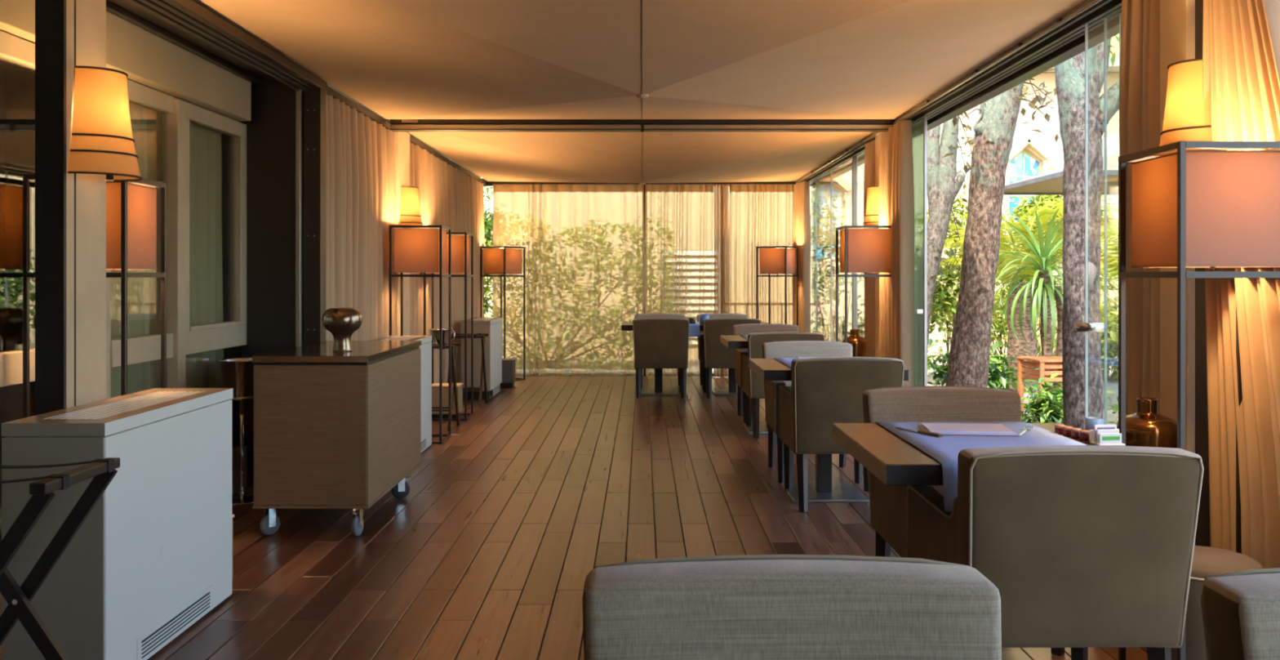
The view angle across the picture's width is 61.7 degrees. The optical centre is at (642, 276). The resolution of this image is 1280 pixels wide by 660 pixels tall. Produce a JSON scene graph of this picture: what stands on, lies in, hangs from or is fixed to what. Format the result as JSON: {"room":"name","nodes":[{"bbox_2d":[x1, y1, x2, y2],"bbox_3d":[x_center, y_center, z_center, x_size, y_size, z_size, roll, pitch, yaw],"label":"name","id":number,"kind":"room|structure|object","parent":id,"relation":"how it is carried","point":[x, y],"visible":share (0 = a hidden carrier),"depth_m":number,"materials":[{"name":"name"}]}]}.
{"room":"restaurant dining room","nodes":[
{"label":"restaurant dining room","id":0,"kind":"room"},
{"bbox_2d":[0,66,35,542],"bbox_3d":[-3.425,0.040,2.200,1.550,2.800,9.600,0,0,0],"label":"wall","id":1,"kind":"structure","parent":0,"point":[17,86],"depth_m":6.90,"materials":[{"name":"brown"}]},
{"bbox_2d":[0,0,327,615],"bbox_3d":[-2.401,0.030,2.240,0.698,2.620,9.480,0,0,0],"label":"door frame","id":2,"kind":"structure","parent":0,"point":[286,131],"depth_m":6.83,"materials":[{"name":"metal"}]},
{"bbox_2d":[0,0,35,386],"bbox_3d":[-2.515,-0.018,1.305,0.130,2.395,7.410,0,0,0],"label":"window","id":3,"kind":"structure","parent":2,"relation":"in","point":[17,17],"depth_m":4.28,"materials":[{"name":"glass"}]},
{"bbox_2d":[35,0,106,414],"bbox_3d":[-2.099,0.040,3.947,0.102,2.600,0.305,0,0,0],"label":"column","id":4,"kind":"structure","parent":2,"relation":"attached to","point":[70,208],"depth_m":3.80,"materials":[{"name":"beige paint"}]},
{"bbox_2d":[67,66,142,181],"bbox_3d":[-1.961,-0.562,3.985,0.172,0.392,0.340,0,0,0],"label":"wall lamp","id":5,"kind":"object","parent":2,"relation":"attached to","point":[102,141],"visible":1,"depth_m":3.88,"materials":[{"name":"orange fabric"}]},
{"bbox_2d":[110,102,223,397],"bbox_3d":[-2.668,0.090,5.923,0.136,2.400,1.594,0,0,0],"label":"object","id":6,"kind":"object","parent":2,"relation":"hanging from","point":[202,369],"visible":0.2,"depth_m":6.23,"materials":[{"name":"glass"}]},
{"bbox_2d":[106,10,251,467],"bbox_3d":[-2.515,-0.018,5.840,0.130,2.395,1.980,0,0,0],"label":"window","id":7,"kind":"structure","parent":2,"relation":"in","point":[165,77],"depth_m":5.78,"materials":[{"name":"paint"}]},
{"bbox_2d":[0,0,1088,184],"bbox_3d":[-0.940,-1.234,5.950,6.520,0.482,17.100,0,0,0],"label":"ceiling","id":8,"kind":"structure","parent":0,"point":[393,59],"depth_m":5.67,"materials":[{"name":"paint"}]},
{"bbox_2d":[325,85,485,184],"bbox_3d":[-2.100,-1.239,10.625,0.030,0.042,7.250,0,0,0],"label":"rail","id":9,"kind":"object","parent":8,"relation":"attached to","point":[330,91],"visible":0.64,"depth_m":8.65,"materials":[{"name":"metal"}]},
{"bbox_2d":[325,92,397,340],"bbox_3d":[-2.129,0.055,8.073,0.152,2.540,2.070,0,0,0],"label":"curtain","id":10,"kind":"object","parent":9,"relation":"hanging from","point":[361,172],"visible":0.56,"depth_m":7.97,"materials":[{"name":"fabric"}]},
{"bbox_2d":[409,141,484,382],"bbox_3d":[-2.129,0.055,11.815,0.165,2.540,4.755,0,0,0],"label":"curtain","id":11,"kind":"object","parent":9,"relation":"hanging from","point":[448,197],"visible":0.49,"depth_m":11.38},
{"bbox_2d":[389,119,894,132],"bbox_3d":[0.000,-1.228,8.755,4.100,0.115,0.140,0,0,0],"label":"trim","id":12,"kind":"structure","parent":8,"relation":"attached to","point":[396,125],"depth_m":8.70,"materials":[{"name":"metal"}]},
{"bbox_2d":[492,181,795,184],"bbox_3d":[0.020,-1.244,14.285,4.040,0.043,0.050,0,0,0],"label":"rail","id":13,"kind":"object","parent":8,"relation":"attached to","point":[493,182],"visible":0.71,"depth_m":14.26,"materials":[{"name":"metal"}]},
{"bbox_2d":[492,184,644,376],"bbox_3d":[-0.985,0.054,14.302,2.035,2.548,0.142,0,0,0],"label":"sheer curtain","id":14,"kind":"object","parent":13,"relation":"hanging from","point":[584,244],"visible":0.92,"depth_m":14.27,"materials":[{"name":"fabric"}]},
{"bbox_2d":[644,184,713,376],"bbox_3d":[0.491,0.054,14.305,0.917,2.548,0.118,0,0,0],"label":"sheer curtain","id":15,"kind":"object","parent":13,"relation":"hanging from","point":[679,218],"visible":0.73,"depth_m":14.28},
{"bbox_2d":[713,184,728,376],"bbox_3d":[1.051,0.054,14.251,0.206,2.548,0.101,0,0,0],"label":"sheer curtain","id":16,"kind":"object","parent":13,"relation":"hanging from","point":[721,192],"visible":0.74,"depth_m":14.23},
{"bbox_2d":[728,184,793,324],"bbox_3d":[1.594,0.054,14.300,0.886,2.548,0.112,0,0,0],"label":"sheer curtain","id":17,"kind":"object","parent":13,"relation":"hanging from","point":[760,215],"visible":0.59,"depth_m":14.28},
{"bbox_2d":[0,375,1147,659],"bbox_3d":[-0.250,1.400,5.651,5.000,0.121,17.698,0,0,0],"label":"floor","id":18,"kind":"structure","parent":0,"point":[492,545],"depth_m":5.66,"materials":[{"name":"brown"}]},
{"bbox_2d":[0,457,119,659],"bbox_3d":[-1.840,0.944,3.000,0.570,0.815,0.404,0,0,0],"label":"luggage rack","id":19,"kind":"object","parent":18,"relation":"on","point":[20,606],"visible":1,"depth_m":3.15,"materials":[{"name":"brown wood"}]},
{"bbox_2d":[22,173,166,417],"bbox_3d":[-2.280,0.466,4.489,0.406,1.748,0.406,0,0,-2],"label":"floor lamp","id":20,"kind":"object","parent":18,"relation":"on","point":[131,207],"visible":0.23,"depth_m":4.33,"materials":[{"name":"fabric"}]},
{"bbox_2d":[1,387,232,659],"bbox_3d":[-1.878,0.904,3.955,0.334,0.872,1.070,0,0,0],"label":"air conditioning unit","id":21,"kind":"object","parent":18,"relation":"on","point":[152,557],"visible":0.99,"depth_m":3.63,"materials":[{"name":"paint"}]},
{"bbox_2d":[217,357,255,503],"bbox_3d":[-2.400,0.917,6.420,0.260,0.845,0.260,0,0,0],"label":"stand","id":22,"kind":"object","parent":18,"relation":"on","point":[237,373],"visible":0.7,"depth_m":6.34,"materials":[{"name":"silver metal"}]},
{"bbox_2d":[252,340,421,535],"bbox_3d":[-1.694,0.874,6.138,0.601,0.933,1.324,0,0,0],"label":"cart","id":23,"kind":"object","parent":18,"relation":"on","point":[333,429],"visible":1,"depth_m":5.48,"materials":[{"name":"beige laminate"}]},
{"bbox_2d":[253,340,421,360],"bbox_3d":[-1.698,0.421,6.140,0.593,0.028,1.320,0,0,0],"label":"countertop","id":24,"kind":"structure","parent":23,"relation":"on","point":[374,349],"depth_m":6.00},
{"bbox_2d":[321,307,362,351],"bbox_3d":[-1.640,0.290,5.860,0.213,0.233,0.213,0,0,0],"label":"vase","id":25,"kind":"object","parent":23,"relation":"on","point":[341,322],"visible":1,"depth_m":5.80,"materials":[{"name":"brown metal"}]},
{"bbox_2d":[371,335,431,452],"bbox_3d":[-1.826,0.904,7.955,0.329,0.872,1.050,0,0,0],"label":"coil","id":26,"kind":"object","parent":18,"relation":"on","point":[425,347],"visible":0.24,"depth_m":8.24,"materials":[{"name":"white paint"}]},
{"bbox_2d":[394,132,409,335],"bbox_3d":[-2.150,0.040,9.275,0.180,2.600,0.450,0,0,0],"label":"trim","id":27,"kind":"structure","parent":18,"relation":"on","point":[402,140],"depth_m":9.19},
{"bbox_2d":[400,186,422,225],"bbox_3d":[-1.973,-0.573,9.270,0.172,0.392,0.340,0,0,0],"label":"wall lamp","id":28,"kind":"object","parent":27,"relation":"attached to","point":[410,205],"visible":0.81,"depth_m":9.16,"materials":[{"name":"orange fabric"}]},
{"bbox_2d":[389,225,451,444],"bbox_3d":[-1.810,0.466,8.760,0.421,1.748,0.421,0,0,0],"label":"floor lamp","id":29,"kind":"object","parent":18,"relation":"on","point":[420,249],"visible":0.94,"depth_m":8.58,"materials":[{"name":"metal"}]},
{"bbox_2d":[431,342,461,430],"bbox_3d":[-1.830,0.972,9.490,0.384,0.754,0.390,0,0,0],"label":"luggage rack","id":30,"kind":"object","parent":18,"relation":"on","point":[454,344],"visible":0.31,"depth_m":9.47,"materials":[{"name":"brown wood"}]},
{"bbox_2d":[428,328,454,343],"bbox_3d":[-1.780,0.528,9.460,0.207,0.130,0.207,0,0,39],"label":"ice bucket","id":31,"kind":"object","parent":30,"relation":"on","point":[434,332],"visible":0.62,"depth_m":9.39,"materials":[{"name":"silver metal"}]},
{"bbox_2d":[431,382,462,417],"bbox_3d":[-1.857,1.180,10.140,0.281,0.320,0.246,0,0,0],"label":"plinth block","id":32,"kind":"object","parent":18,"relation":"on","point":[435,386],"visible":0.54,"depth_m":10.02,"materials":[{"name":"beige"}]},
{"bbox_2d":[423,231,473,420],"bbox_3d":[-1.830,0.466,10.140,0.401,1.748,0.401,0,0,0],"label":"floor lamp","id":33,"kind":"object","parent":18,"relation":"on","point":[460,241],"visible":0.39,"depth_m":9.97,"materials":[{"name":"metal"}]},
{"bbox_2d":[447,333,488,406],"bbox_3d":[-1.830,0.975,11.190,0.404,0.747,0.350,0,0,0],"label":"luggage rack","id":34,"kind":"object","parent":18,"relation":"on","point":[482,335],"visible":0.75,"depth_m":11.13,"materials":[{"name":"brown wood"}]},
{"bbox_2d":[460,317,502,399],"bbox_3d":[-1.803,0.911,12.080,0.324,0.858,0.960,0,0,0],"label":"coil","id":35,"kind":"object","parent":18,"relation":"on","point":[492,326],"visible":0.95,"depth_m":11.60,"materials":[{"name":"white paint"}]},
{"bbox_2d":[480,246,524,380],"bbox_3d":[-1.800,0.480,13.834,0.411,1.720,0.411,0,0,33],"label":"floor lamp","id":36,"kind":"object","parent":18,"relation":"on","point":[502,260],"visible":0.9,"depth_m":13.74,"materials":[{"name":"metal"}]},
{"bbox_2d":[500,358,515,386],"bbox_3d":[-1.670,1.175,13.075,0.226,0.330,0.256,0,0,0],"label":"plinth block","id":37,"kind":"object","parent":18,"relation":"on","point":[508,365],"visible":0.58,"depth_m":12.95,"materials":[{"name":"grey"}]},
{"bbox_2d":[480,177,713,377],"bbox_3d":[0.000,0.020,14.500,4.400,2.680,0.080,0,0,0],"label":"window","id":38,"kind":"structure","parent":18,"relation":"on","point":[487,183],"depth_m":14.47,"materials":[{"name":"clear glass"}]},
{"bbox_2d":[621,321,679,395],"bbox_3d":[0.185,0.940,12.320,0.840,0.800,0.870,0,0,0],"label":"dining table","id":39,"kind":"object","parent":18,"relation":"on","point":[625,326],"visible":0.48,"depth_m":12.28,"materials":[{"name":"wood"}]},
{"bbox_2d":[688,321,699,337],"bbox_3d":[0.360,0.602,12.310,0.550,0.136,0.920,0,0,0],"label":"table runner","id":40,"kind":"object","parent":39,"relation":"on","point":[694,331],"visible":0.17,"depth_m":11.87,"materials":[{"name":"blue fabric"}]},
{"bbox_2d":[634,312,685,388],"bbox_3d":[0.218,0.900,12.943,0.627,0.888,0.716,0,0,-1],"label":"dining chair","id":41,"kind":"object","parent":18,"relation":"on","point":[651,315],"visible":0.12,"depth_m":13.19,"materials":[{"name":"beige"}]},
{"bbox_2d":[632,317,689,398],"bbox_3d":[0.208,0.900,12.077,0.627,0.888,0.716,0,0,0],"label":"dining chair","id":42,"kind":"object","parent":18,"relation":"on","point":[658,342],"visible":1,"depth_m":11.77,"materials":[{"name":"beige"}]},
{"bbox_2d":[696,312,747,390],"bbox_3d":[0.983,0.900,12.943,0.627,0.888,0.716,0,0,0],"label":"dining chair","id":43,"kind":"object","parent":18,"relation":"on","point":[715,315],"visible":0.23,"depth_m":13.18,"materials":[{"name":"beige"}]},
{"bbox_2d":[700,317,760,398],"bbox_3d":[0.981,0.900,12.076,0.627,0.888,0.716,0,0,-1],"label":"dining chair","id":44,"kind":"object","parent":18,"relation":"on","point":[713,353],"visible":0.65,"depth_m":11.77,"materials":[{"name":"beige"}]},
{"bbox_2d":[697,321,768,395],"bbox_3d":[1.035,0.940,12.320,0.840,0.800,0.870,0,0,0],"label":"dining table","id":45,"kind":"object","parent":18,"relation":"on","point":[731,390],"visible":0.34,"depth_m":12.28,"materials":[{"name":"wood"}]},
{"bbox_2d":[733,323,798,422],"bbox_3d":[1.191,0.900,10.063,0.627,0.888,0.716,0,0,0],"label":"dining chair","id":46,"kind":"object","parent":18,"relation":"on","point":[740,329],"visible":0.27,"depth_m":10.30,"materials":[{"name":"beige"}]},
{"bbox_2d":[720,334,827,433],"bbox_3d":[1.135,0.940,9.400,0.840,0.800,0.870,0,0,0],"label":"dining table","id":47,"kind":"object","parent":18,"relation":"on","point":[729,340],"visible":0.32,"depth_m":9.19,"materials":[{"name":"wood"}]},
{"bbox_2d":[755,245,798,325],"bbox_3d":[1.725,0.480,13.700,0.411,1.720,0.411,0,0,30],"label":"floor lamp","id":48,"kind":"object","parent":18,"relation":"on","point":[775,260],"visible":0.86,"depth_m":13.59,"materials":[{"name":"fabric"}]},
{"bbox_2d":[742,331,825,438],"bbox_3d":[1.188,0.900,9.157,0.627,0.888,0.716,0,0,0],"label":"dining chair","id":49,"kind":"object","parent":18,"relation":"on","point":[753,384],"visible":0.43,"depth_m":8.86,"materials":[{"name":"beige"}]},
{"bbox_2d":[582,554,1001,659],"bbox_3d":[0.229,0.895,1.370,0.634,0.897,0.723,0,0,-1],"label":"dining chair","id":50,"kind":"object","parent":18,"relation":"on","point":[736,606],"visible":1,"depth_m":1.61,"materials":[{"name":"beige"}]},
{"bbox_2d":[761,340,862,483],"bbox_3d":[1.157,0.900,7.263,0.627,0.888,0.716,0,0,0],"label":"dining chair","id":51,"kind":"object","parent":18,"relation":"on","point":[787,348],"visible":0.36,"depth_m":7.49,"materials":[{"name":"beige"}]},
{"bbox_2d":[748,358,909,502],"bbox_3d":[1.120,0.940,6.620,0.840,0.800,0.870,0,0,0],"label":"dining table","id":52,"kind":"object","parent":18,"relation":"on","point":[823,490],"visible":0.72,"depth_m":6.57,"materials":[{"name":"wood"}]},
{"bbox_2d":[773,357,795,368],"bbox_3d":[1.140,0.602,6.610,0.550,0.137,0.920,0,0,0],"label":"table runner","id":53,"kind":"object","parent":52,"relation":"on","point":[786,361],"visible":0.09,"depth_m":6.80,"materials":[{"name":"purple fabric"}]},
{"bbox_2d":[778,356,904,511],"bbox_3d":[1.163,0.900,6.387,0.627,0.888,0.716,0,0,-1],"label":"dining chair","id":54,"kind":"object","parent":18,"relation":"on","point":[823,392],"visible":0.62,"depth_m":6.07,"materials":[{"name":"beige"}]},
{"bbox_2d":[835,225,891,342],"bbox_3d":[1.836,0.466,8.810,0.421,1.748,0.421,0,0,0],"label":"floor lamp","id":55,"kind":"object","parent":18,"relation":"on","point":[865,249],"visible":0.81,"depth_m":8.63,"materials":[{"name":"fabric"}]},
{"bbox_2d":[875,133,879,357],"bbox_3d":[2.150,0.045,9.275,0.180,2.590,0.450,0,0,0],"label":"trim","id":56,"kind":"structure","parent":18,"relation":"on","point":[877,137],"depth_m":9.41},
{"bbox_2d":[862,186,879,225],"bbox_3d":[1.973,-0.573,9.220,0.172,0.392,0.340,0,0,0],"label":"wall lamp","id":57,"kind":"object","parent":56,"relation":"attached to","point":[871,215],"visible":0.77,"depth_m":9.13,"materials":[{"name":"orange fabric"}]},
{"bbox_2d":[795,0,1121,188],"bbox_3d":[2.190,0.010,5.975,0.260,2.700,16.950,0,0,0],"label":"trim","id":58,"kind":"structure","parent":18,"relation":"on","point":[1066,41],"depth_m":6.28,"materials":[{"name":"brown metal"}]},
{"bbox_2d":[809,152,863,341],"bbox_3d":[2.160,0.061,11.934,0.050,2.530,4.772,0,0,0],"label":"window","id":59,"kind":"structure","parent":58,"relation":"attached to","point":[854,160],"depth_m":10.93,"materials":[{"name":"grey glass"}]},
{"bbox_2d":[795,115,927,386],"bbox_3d":[2.090,0.040,11.120,0.151,2.573,6.160,0,0,0],"label":"window","id":60,"kind":"structure","parent":58,"relation":"attached to","point":[924,311],"depth_m":8.05,"materials":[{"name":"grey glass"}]},
{"bbox_2d":[792,181,810,332],"bbox_3d":[2.061,0.058,13.902,0.133,2.535,0.599,0,0,-7],"label":"curtain","id":61,"kind":"object","parent":60,"relation":"hanging from","point":[802,212],"visible":0.66,"depth_m":13.73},
{"bbox_2d":[863,139,875,357],"bbox_3d":[2.082,0.058,9.658,0.125,2.535,0.323,0,0,0],"label":"curtain","id":62,"kind":"object","parent":60,"relation":"hanging from","point":[869,148],"visible":0.41,"depth_m":9.62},
{"bbox_2d":[893,0,1121,429],"bbox_3d":[2.108,0.040,5.430,0.186,2.573,6.460,0,0,0],"label":"window","id":63,"kind":"structure","parent":58,"relation":"attached to","point":[1086,326],"depth_m":5.13,"materials":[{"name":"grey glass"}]},
{"bbox_2d":[878,120,914,386],"bbox_3d":[2.041,0.058,8.674,0.140,2.535,0.761,0,0,0],"label":"curtain","id":64,"kind":"object","parent":63,"relation":"hanging from","point":[896,186],"visible":0.66,"depth_m":8.43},
{"bbox_2d":[1119,0,1159,414],"bbox_3d":[2.089,0.058,4.460,0.130,2.535,0.321,0,0,0],"label":"curtain","id":65,"kind":"object","parent":63,"relation":"hanging from","point":[1140,50],"visible":0.42,"depth_m":4.46,"materials":[{"name":"fabric"}]},
{"bbox_2d":[1202,0,1279,568],"bbox_3d":[2.079,0.058,3.422,0.119,2.535,0.848,0,0,-6],"label":"curtain","id":66,"kind":"object","parent":63,"relation":"hanging from","point":[1241,38],"visible":0.68,"depth_m":3.60,"materials":[{"name":"fabric"}]},
{"bbox_2d":[862,385,1064,655],"bbox_3d":[1.227,0.900,4.113,0.627,0.888,0.716,0,0,0],"label":"dining chair","id":67,"kind":"object","parent":18,"relation":"on","point":[888,503],"visible":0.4,"depth_m":4.34,"materials":[{"name":"beige"}]},
{"bbox_2d":[832,422,1093,659],"bbox_3d":[1.120,0.940,3.520,0.840,0.800,0.870,0,0,0],"label":"dining table","id":68,"kind":"object","parent":18,"relation":"on","point":[891,458],"visible":0.28,"depth_m":3.34,"materials":[{"name":"brown wood"}]},
{"bbox_2d":[875,421,1086,511],"bbox_3d":[1.135,0.602,3.510,0.550,0.136,0.920,0,0,0],"label":"table runner","id":69,"kind":"object","parent":68,"relation":"on","point":[944,449],"visible":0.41,"depth_m":3.47,"materials":[{"name":"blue fabric"}]},
{"bbox_2d":[894,426,942,436],"bbox_3d":[0.943,0.528,3.665,0.019,0.009,0.230,0,0,-25],"label":"knife","id":70,"kind":"object","parent":69,"relation":"on","point":[922,431],"visible":1,"depth_m":3.63,"materials":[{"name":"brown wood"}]},
{"bbox_2d":[918,422,1018,435],"bbox_3d":[1.120,0.527,3.699,0.300,0.013,0.222,0,0,6],"label":"napkin","id":71,"kind":"object","parent":69,"relation":"on","point":[945,428],"visible":1,"depth_m":3.65,"materials":[{"name":"white"}]},
{"bbox_2d":[1084,416,1104,430],"bbox_3d":[1.502,0.505,3.560,0.060,0.070,0.059,0,0,0],"label":"tumbler","id":72,"kind":"object","parent":68,"relation":"on","point":[1090,421],"visible":0.36,"depth_m":3.54,"materials":[{"name":"blue"}]},
{"bbox_2d":[1088,424,1125,445],"bbox_3d":[1.492,0.509,3.440,0.090,0.062,0.060,0,0,-8],"label":"holder","id":73,"kind":"object","parent":68,"relation":"on","point":[1101,434],"visible":0.97,"depth_m":3.43,"materials":[{"name":"white"}]},
{"bbox_2d":[906,444,1204,659],"bbox_3d":[1.177,0.900,3.187,0.627,0.888,0.716,0,0,0],"label":"dining chair","id":74,"kind":"object","parent":18,"relation":"on","point":[1082,547],"visible":0.84,"depth_m":2.87,"materials":[{"name":"beige fabric"}]},
{"bbox_2d":[1160,0,1210,546],"bbox_3d":[2.150,0.045,3.985,0.180,2.590,0.570,0,0,0],"label":"trim","id":75,"kind":"structure","parent":18,"relation":"on","point":[1181,21],"depth_m":4.06,"materials":[{"name":"wood"}]},
{"bbox_2d":[1156,57,1215,155],"bbox_3d":[1.973,-0.583,3.930,0.172,0.392,0.340,0,0,0],"label":"wall lamp","id":76,"kind":"object","parent":75,"relation":"attached to","point":[1187,117],"visible":0.59,"depth_m":3.85,"materials":[{"name":"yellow fabric"}]},
{"bbox_2d":[1118,141,1279,659],"bbox_3d":[1.832,0.466,3.445,0.421,1.748,0.421,0,0,0],"label":"floor lamp","id":77,"kind":"object","parent":18,"relation":"on","point":[1211,209],"visible":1,"depth_m":3.27,"materials":[{"name":"fabric"}]},
{"bbox_2d":[1170,545,1262,659],"bbox_3d":[1.810,1.115,3.450,0.340,0.450,0.340,0,0,0],"label":"pouf","id":78,"kind":"object","parent":18,"relation":"on","point":[1206,560],"visible":0.38,"depth_m":3.32,"materials":[{"name":"beige fabric"}]},
{"bbox_2d":[1200,567,1279,659],"bbox_3d":[1.189,0.900,1.343,0.627,0.888,0.716,0,0,0],"label":"dining chair","id":79,"kind":"object","parent":18,"relation":"on","point":[1241,609],"visible":1,"depth_m":1.60,"materials":[{"name":"beige"}]},
{"bbox_3d":[1.832,1.040,3.990,0.285,0.600,0.260,0,0,0],"label":"cabinet","id":80,"kind":"object","parent":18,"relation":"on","visible":0},
{"bbox_2d":[1115,397,1177,448],"bbox_3d":[1.875,0.597,3.980,0.216,0.288,0.216,0,0,0],"label":"vase","id":81,"kind":"object","parent":80,"relation":"on","point":[1145,427],"visible":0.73,"depth_m":3.90,"materials":[{"name":"orange glass"}]},
{"bbox_3d":[1.860,1.040,9.210,0.320,0.600,0.300,0,0,0],"label":"cabinet","id":82,"kind":"object","parent":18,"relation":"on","visible":0},
{"bbox_2d":[841,328,866,356],"bbox_3d":[1.820,0.597,9.200,0.216,0.288,0.216,0,0,0],"label":"vase","id":83,"kind":"object","parent":82,"relation":"on","point":[859,343],"visible":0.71,"depth_m":9.11,"materials":[{"name":"orange glass"}]},
{"label":"outside","id":84,"kind":"structure","parent":0,"visible":0},
{"bbox_2d":[712,359,1118,424],"bbox_3d":[6.000,1.438,10.000,48.000,0.124,48.000,0,0,0],"label":"ground","id":85,"kind":"structure","parent":84,"point":[1112,384],"depth_m":12.84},
{"bbox_2d":[479,177,493,317],"bbox_3d":[-2.429,-0.329,16.305,0.936,3.462,1.188,0,0,-10],"label":"shrub","id":86,"kind":"object","parent":85,"relation":"on","point":[488,220],"visible":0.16,"depth_m":16.16,"materials":[{"name":"green plant"}]},
{"bbox_2d":[483,226,493,317],"bbox_3d":[-1.461,0.270,16.396,4.051,2.435,1.045,0,0,0],"label":"hedge","id":87,"kind":"object","parent":85,"relation":"on","point":[486,294],"visible":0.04,"depth_m":16.19,"materials":[{"name":"green plant"}]},
{"bbox_2d":[483,34,1119,359],"bbox_3d":[5.000,-2.810,17.975,22.000,8.700,1.050,0,0,0],"label":"church building","id":88,"kind":"structure","parent":85,"relation":"on","point":[1032,153],"depth_m":18.00,"materials":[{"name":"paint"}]},
{"bbox_2d":[809,176,851,191],"bbox_3d":[3.130,-1.595,17.940,0.726,0.365,0.140,0,0,0],"label":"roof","id":89,"kind":"object","parent":88,"relation":"attached to","point":[843,183],"depth_m":17.94,"materials":[{"name":"stone"}]},
{"bbox_2d":[1008,136,1052,160],"bbox_3d":[6.450,-2.135,17.940,0.766,0.385,0.140,0,0,0],"label":"hood","id":90,"kind":"object","parent":88,"relation":"attached to","point":[1041,147],"depth_m":17.99,"materials":[{"name":"stone"}]},
{"bbox_2d":[809,190,864,342],"bbox_3d":[2.862,0.037,16.193,1.388,2.732,1.364,0,0,-39],"label":"shrub","id":91,"kind":"object","parent":85,"relation":"on","point":[825,242],"visible":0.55,"depth_m":16.21,"materials":[{"name":"green plant"}]},
{"bbox_2d":[826,300,864,342],"bbox_3d":[2.766,0.805,12.717,1.103,1.207,1.146,0,0,0],"label":"shrub","id":92,"kind":"object","parent":85,"relation":"on","point":[861,332],"visible":0.06,"depth_m":12.90,"materials":[{"name":"green plant"}]},
{"bbox_2d":[850,230,955,365],"bbox_3d":[3.467,0.347,14.476,1.384,2.212,1.685,0,0,0],"label":"shrub","id":93,"kind":"object","parent":85,"relation":"on","point":[916,261],"visible":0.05,"depth_m":14.30,"materials":[{"name":"green plant"}]},
{"bbox_2d":[914,111,973,386],"bbox_3d":[3.270,-1.769,11.430,3.500,7.237,3.326,0,0,41],"label":"tree","id":94,"kind":"object","parent":85,"relation":"on","point":[944,183],"visible":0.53,"depth_m":11.42,"materials":[{"name":"grey plant"}]},
{"bbox_2d":[914,185,1006,363],"bbox_3d":[4.120,0.065,14.711,1.465,2.684,1.427,0,0,-37],"label":"shrub","id":95,"kind":"object","parent":85,"relation":"on","point":[948,299],"visible":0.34,"depth_m":14.47,"materials":[{"name":"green plant"}]},
{"bbox_2d":[927,328,1030,391],"bbox_3d":[3.771,1.054,12.226,1.165,0.926,1.134,0,0,-36],"label":"shrub","id":96,"kind":"object","parent":85,"relation":"on","point":[997,378],"visible":0.34,"depth_m":12.12,"materials":[{"name":"green plant"}]},
{"bbox_2d":[933,217,1062,368],"bbox_3d":[5.296,0.315,16.008,2.252,2.370,1.814,0,0,-16],"label":"shrub","id":97,"kind":"object","parent":85,"relation":"on","point":[1000,327],"visible":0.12,"depth_m":15.80,"materials":[{"name":"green plant"}]},
{"bbox_2d":[943,68,1058,386],"bbox_3d":[3.622,-1.768,8.956,3.500,6.445,3.912,0,0,0],"label":"tree","id":98,"kind":"object","parent":85,"relation":"on","point":[994,129],"visible":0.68,"depth_m":8.88,"materials":[{"name":"brown plant"}]},
{"bbox_2d":[914,197,1118,393],"bbox_3d":[4.629,0.157,12.972,2.148,2.526,2.260,0,0,-19],"label":"tree","id":99,"kind":"object","parent":85,"relation":"on","point":[1016,349],"visible":0.37,"depth_m":12.87,"materials":[{"name":"green plant"}]},
{"bbox_2d":[951,164,1115,346],"bbox_3d":[6.161,-0.173,16.957,2.710,3.154,1.518,0,0,13],"label":"climbing plant","id":100,"kind":"object","parent":85,"relation":"on","point":[1024,206],"visible":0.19,"depth_m":16.79,"materials":[{"name":"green plant"}]},
{"bbox_2d":[1017,355,1062,413],"bbox_3d":[3.907,1.089,10.227,0.480,0.622,0.472,0,0,-6],"label":"stand","id":101,"kind":"object","parent":85,"relation":"on","point":[1050,365],"visible":0.4,"depth_m":10.24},
{"bbox_2d":[994,208,1116,411],"bbox_3d":[3.983,0.401,10.678,1.447,2.199,1.504,0,0,25],"label":"dracaena","id":102,"kind":"object","parent":85,"relation":"on","point":[1042,297],"visible":0.76,"depth_m":10.55,"materials":[{"name":"green plant"}]},
{"bbox_2d":[1004,151,1119,195],"bbox_3d":[5.350,0.000,11.600,2.522,2.800,2.522,0,0,0],"label":"parasol","id":103,"kind":"object","parent":85,"relation":"on","point":[1051,183],"visible":0.07,"depth_m":12.54,"materials":[{"name":"beige fabric"}]},
{"bbox_2d":[1017,367,1117,423],"bbox_3d":[3.457,1.118,8.898,0.942,0.737,0.908,0,0,0],"label":"shrub","id":104,"kind":"object","parent":85,"relation":"on","point":[1050,400],"visible":0.36,"depth_m":8.84,"materials":[{"name":"green plant"}]},
{"bbox_2d":[1035,282,1118,381],"bbox_3d":[6.104,0.810,14.329,1.993,1.463,1.514,0,0,0],"label":"shrub","id":105,"kind":"object","parent":85,"relation":"on","point":[1112,325],"visible":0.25,"depth_m":14.25,"materials":[{"name":"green plant"}]},
{"bbox_2d":[1054,35,1119,429],"bbox_3d":[4.205,-1.620,6.849,3.126,6.416,3.480,0,0,32],"label":"tree","id":106,"kind":"object","parent":85,"relation":"on","point":[1069,75],"visible":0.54,"depth_m":7.10,"materials":[{"name":"grey plant"}]},
{"bbox_2d":[1099,201,1118,319],"bbox_3d":[7.958,0.052,16.798,2.574,2.714,2.062,0,0,13],"label":"shrub","id":107,"kind":"object","parent":85,"relation":"on","point":[1115,300],"visible":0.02,"depth_m":16.61,"materials":[{"name":"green plant"}]},
{"bbox_2d":[1100,218,1118,285],"bbox_3d":[6.531,0.313,13.818,2.156,2.213,2.376,0,0,0],"label":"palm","id":108,"kind":"object","parent":85,"relation":"on","point":[1114,248],"visible":0.06,"depth_m":14.16,"materials":[{"name":"green plant"}]},
{"bbox_2d":[1100,207,1118,243],"bbox_3d":[5.549,0.248,10.321,2.233,2.344,2.326,0,0,-22],"label":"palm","id":109,"kind":"object","parent":85,"relation":"on","point":[1114,234],"visible":0.02,"depth_m":10.47,"materials":[{"name":"green plant"}]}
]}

